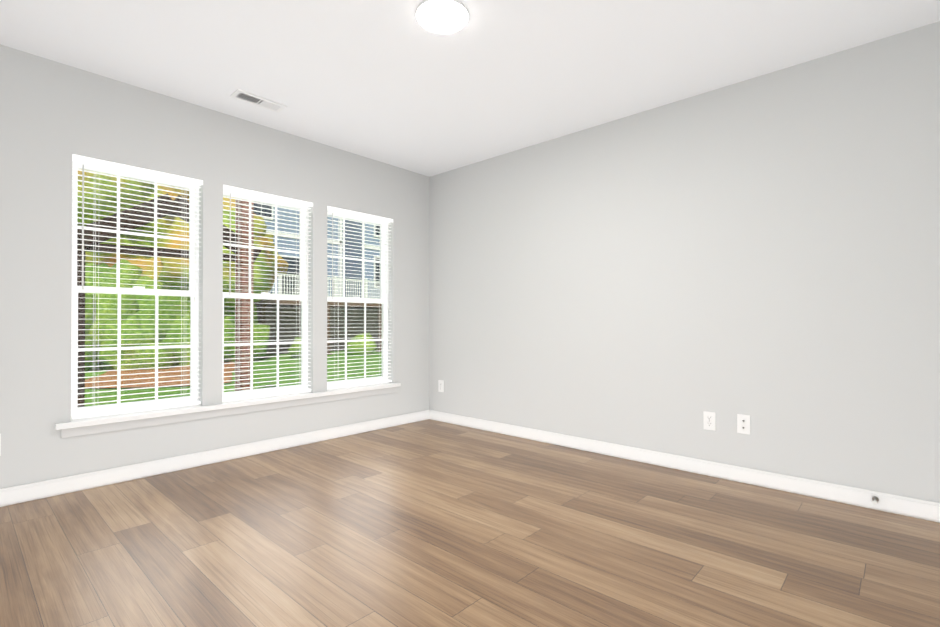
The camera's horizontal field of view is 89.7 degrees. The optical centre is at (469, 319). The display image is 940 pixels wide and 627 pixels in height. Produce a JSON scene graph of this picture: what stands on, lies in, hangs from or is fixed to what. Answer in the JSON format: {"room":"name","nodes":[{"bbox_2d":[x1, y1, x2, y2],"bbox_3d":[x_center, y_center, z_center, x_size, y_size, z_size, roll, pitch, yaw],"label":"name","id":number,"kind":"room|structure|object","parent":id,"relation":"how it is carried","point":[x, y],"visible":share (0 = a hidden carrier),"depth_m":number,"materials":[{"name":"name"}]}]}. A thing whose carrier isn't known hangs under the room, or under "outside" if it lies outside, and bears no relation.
{"room":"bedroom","nodes":[
{"label":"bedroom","id":0,"kind":"room"},
{"bbox_2d":[0,44,428,488],"bbox_3d":[-1.948,-0.230,3.190,0.150,2.440,4.700,0,-1,42],"label":"wall","id":1,"kind":"structure","parent":0,"point":[54,116],"depth_m":3.02,"materials":[{"name":"white paint"}]},
{"bbox_2d":[71,161,198,419],"bbox_3d":[-2.140,-0.181,3.045,0.082,1.540,0.690,0,-1,42],"label":"window","id":2,"kind":"structure","parent":1,"relation":"in","point":[119,291],"depth_m":3.03,"materials":[{"name":"white plastic"}]},
{"bbox_2d":[71,154,202,418],"bbox_3d":[-2.075,-0.187,2.985,0.070,1.527,0.688,0,-1,42],"label":"window blinds","id":3,"kind":"object","parent":2,"relation":"attached to","point":[126,168],"visible":0.96,"depth_m":2.95,"materials":[{"name":"white plastic"}]},
{"bbox_2d":[0,410,427,506],"bbox_3d":[-1.887,0.944,3.127,0.014,0.092,4.400,0,-1,42],"label":"baseboard","id":4,"kind":"structure","parent":1,"relation":"attached to","point":[64,485],"depth_m":3.11,"materials":[{"name":"white wood"}]},
{"bbox_2d":[55,383,400,429],"bbox_3d":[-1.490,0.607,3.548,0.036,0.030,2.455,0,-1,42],"label":"window sill","id":5,"kind":"structure","parent":1,"relation":"attached to","point":[67,425],"depth_m":3.20,"materials":[{"name":"white wood"}]},
{"bbox_2d":[61,387,396,437],"bbox_3d":[-1.498,0.650,3.555,0.013,0.055,2.405,0,-1,42],"label":"apron","id":6,"kind":"object","parent":1,"relation":"attached to","point":[96,429],"visible":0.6,"depth_m":3.23,"materials":[{"name":"white wood"}]},
{"bbox_2d":[222,191,307,401],"bbox_3d":[-1.589,-0.177,3.648,0.082,1.540,0.690,0,-1,42],"label":"window","id":7,"kind":"structure","parent":1,"relation":"in","point":[303,319],"depth_m":3.69,"materials":[{"name":"white plastic"}]},
{"bbox_2d":[222,185,312,401],"bbox_3d":[-1.524,-0.183,3.589,0.070,1.527,0.688,0,-1,42],"label":"window blinds","id":8,"kind":"object","parent":7,"relation":"attached to","point":[232,189],"visible":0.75,"depth_m":3.57,"materials":[{"name":"white plastic"}]},
{"bbox_2d":[327,211,387,389],"bbox_3d":[-1.038,-0.173,4.251,0.082,1.540,0.690,0,-1,42],"label":"window","id":9,"kind":"structure","parent":1,"relation":"in","point":[384,299],"depth_m":4.33,"materials":[{"name":"white plastic"}]},
{"bbox_2d":[327,206,392,388],"bbox_3d":[-0.973,-0.179,4.192,0.070,1.527,0.688,0,-1,42],"label":"window blinds","id":10,"kind":"object","parent":9,"relation":"attached to","point":[356,214],"visible":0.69,"depth_m":4.16,"materials":[{"name":"white plastic"}]},
{"bbox_2d":[0,419,939,626],"bbox_3d":[-0.305,1.040,1.681,4.600,0.120,4.700,0,-1,42],"label":"floor","id":11,"kind":"structure","parent":0,"point":[429,523],"depth_m":2.04,"materials":[{"name":"brown wood"}]},
{"bbox_2d":[0,0,939,176],"bbox_3d":[-0.305,-1.535,1.698,4.600,0.150,4.700,0,-1,42],"label":"ceiling","id":12,"kind":"structure","parent":0,"point":[394,83],"depth_m":2.59,"materials":[{"name":"white paint"}]},
{"bbox_2d":[230,89,286,112],"bbox_3d":[-1.400,-1.445,3.137,0.135,0.011,0.320,0,-1,42],"label":"ceiling vent","id":13,"kind":"object","parent":12,"relation":"in","point":[251,98],"visible":1,"depth_m":3.13,"materials":[{"name":"white metal"}]},
{"bbox_2d":[416,0,468,33],"bbox_3d":[-0.132,-1.441,2.257,0.254,0.030,0.254,0,-1,42],"label":"ceiling light","id":14,"kind":"object","parent":12,"relation":"attached to","point":[443,16],"visible":0.98,"depth_m":2.23,"materials":[{"name":"white glass"}]},
{"bbox_2d":[429,21,939,502],"bbox_3d":[1.284,-0.229,3.319,4.450,2.440,0.150,0,-1,42],"label":"wall","id":15,"kind":"structure","parent":0,"point":[763,251],"depth_m":2.93,"materials":[{"name":"white paint"}]},
{"bbox_2d":[438,380,443,391],"bbox_3d":[-0.286,0.654,4.640,0.070,0.115,0.008,0,-1,42],"label":"electrical outlet","id":16,"kind":"object","parent":15,"relation":"attached to","point":[440,385],"visible":1,"depth_m":4.64,"materials":[{"name":"white plastic"}]},
{"bbox_2d":[428,410,939,522],"bbox_3d":[1.177,0.945,3.298,4.230,0.092,0.014,0,-1,42],"label":"baseboard","id":17,"kind":"structure","parent":15,"relation":"attached to","point":[910,507],"depth_m":2.92,"materials":[{"name":"white wood"}]},
{"bbox_2d":[703,411,715,430],"bbox_3d":[1.517,0.643,2.994,0.070,0.115,0.008,0,-1,42],"label":"electrical outlet","id":18,"kind":"object","parent":15,"relation":"attached to","point":[709,420],"visible":1,"depth_m":2.99,"materials":[{"name":"white plastic"}]},
{"bbox_2d":[737,414,749,433],"bbox_3d":[1.657,0.635,2.863,0.070,0.115,0.014,0,-1,42],"label":"outlet","id":19,"kind":"object","parent":15,"relation":"attached to","point":[743,424],"visible":1,"depth_m":2.86,"materials":[{"name":"white plastic"}]},
{"bbox_2d":[872,496,878,504],"bbox_3d":[2.073,0.930,2.418,0.028,0.028,0.078,0,-1,42],"label":"doorstop","id":20,"kind":"object","parent":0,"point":[875,499],"visible":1,"depth_m":2.43,"materials":[{"name":"silver metal"}]},
{"label":"outside","id":21,"kind":"structure","parent":0,"visible":0},
{"bbox_2d":[85,349,381,405],"bbox_3d":[-11.810,1.586,21.929,120.000,0.050,130.000,0,-1,42],"label":"lawn","id":22,"kind":"structure","parent":21,"point":[283,358],"depth_m":12.65,"materials":[{"name":"green plant"}]},
{"bbox_2d":[85,362,234,387],"bbox_3d":[-8.681,1.484,14.604,9.500,0.001,6.420,0,-1,42],"label":"mulch bed","id":23,"kind":"object","parent":22,"relation":"on","point":[107,378],"depth_m":11.72,"materials":[{"name":"brown soil"}]},
{"bbox_2d":[77,193,261,406],"bbox_3d":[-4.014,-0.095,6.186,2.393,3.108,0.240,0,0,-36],"label":"tree","id":24,"kind":"object","parent":22,"relation":"on","point":[81,313],"depth_m":5.91,"materials":[{"name":"plant"}]},
{"bbox_2d":[85,259,269,370],"bbox_3d":[-10.459,-0.044,15.102,3.707,4.872,8.057,0,-1,42],"label":"hedge","id":25,"kind":"object","parent":22,"relation":"on","point":[125,303],"depth_m":14.30,"materials":[{"name":"green plant"}]},
{"bbox_2d":[77,169,288,307],"bbox_3d":[-13.775,-4.005,16.423,10.514,11.060,13.511,0,-1,42],"label":"trees","id":26,"kind":"object","parent":22,"relation":"on","point":[160,280],"depth_m":15.31,"materials":[{"name":"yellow plant"}]},
{"bbox_2d":[235,198,253,390],"bbox_3d":[-3.184,-0.598,6.673,0.290,4.120,0.215,0,-1,42],"label":"brick pier","id":27,"kind":"structure","parent":22,"relation":"on","point":[244,319],"depth_m":6.59,"materials":[{"name":"brown brick"}]},
{"bbox_2d":[254,202,341,307],"bbox_3d":[-12.004,-4.268,25.462,9.856,11.703,6.500,0,-1,42],"label":"house","id":28,"kind":"structure","parent":22,"relation":"on","point":[294,235],"depth_m":22.55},
{"bbox_2d":[253,299,381,358],"bbox_3d":[-6.348,0.341,22.706,2.970,2.450,8.800,0,-1,42],"label":"deck","id":29,"kind":"object","parent":22,"relation":"on","point":[283,302],"depth_m":20.74,"materials":[{"name":"wood"}]},
{"bbox_2d":[270,273,378,298],"bbox_3d":[-5.281,-1.395,21.743,0.100,1.010,8.720,0,-1,42],"label":"rail","id":30,"kind":"object","parent":29,"relation":"on","point":[366,281],"depth_m":20.99,"materials":[{"name":"white"}]},
{"bbox_2d":[288,333,376,357],"bbox_3d":[-4.980,1.166,20.981,1.256,1.132,6.338,0,-1,42],"label":"shrubs","id":31,"kind":"object","parent":22,"relation":"on","point":[370,348],"depth_m":20.56,"materials":[{"name":"green plant"}]},
{"bbox_2d":[342,219,379,308],"bbox_3d":[-6.678,-4.230,31.296,9.856,11.703,7.900,0,-1,42],"label":"house","id":32,"kind":"structure","parent":22,"relation":"on","point":[376,284],"depth_m":26.09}
]}

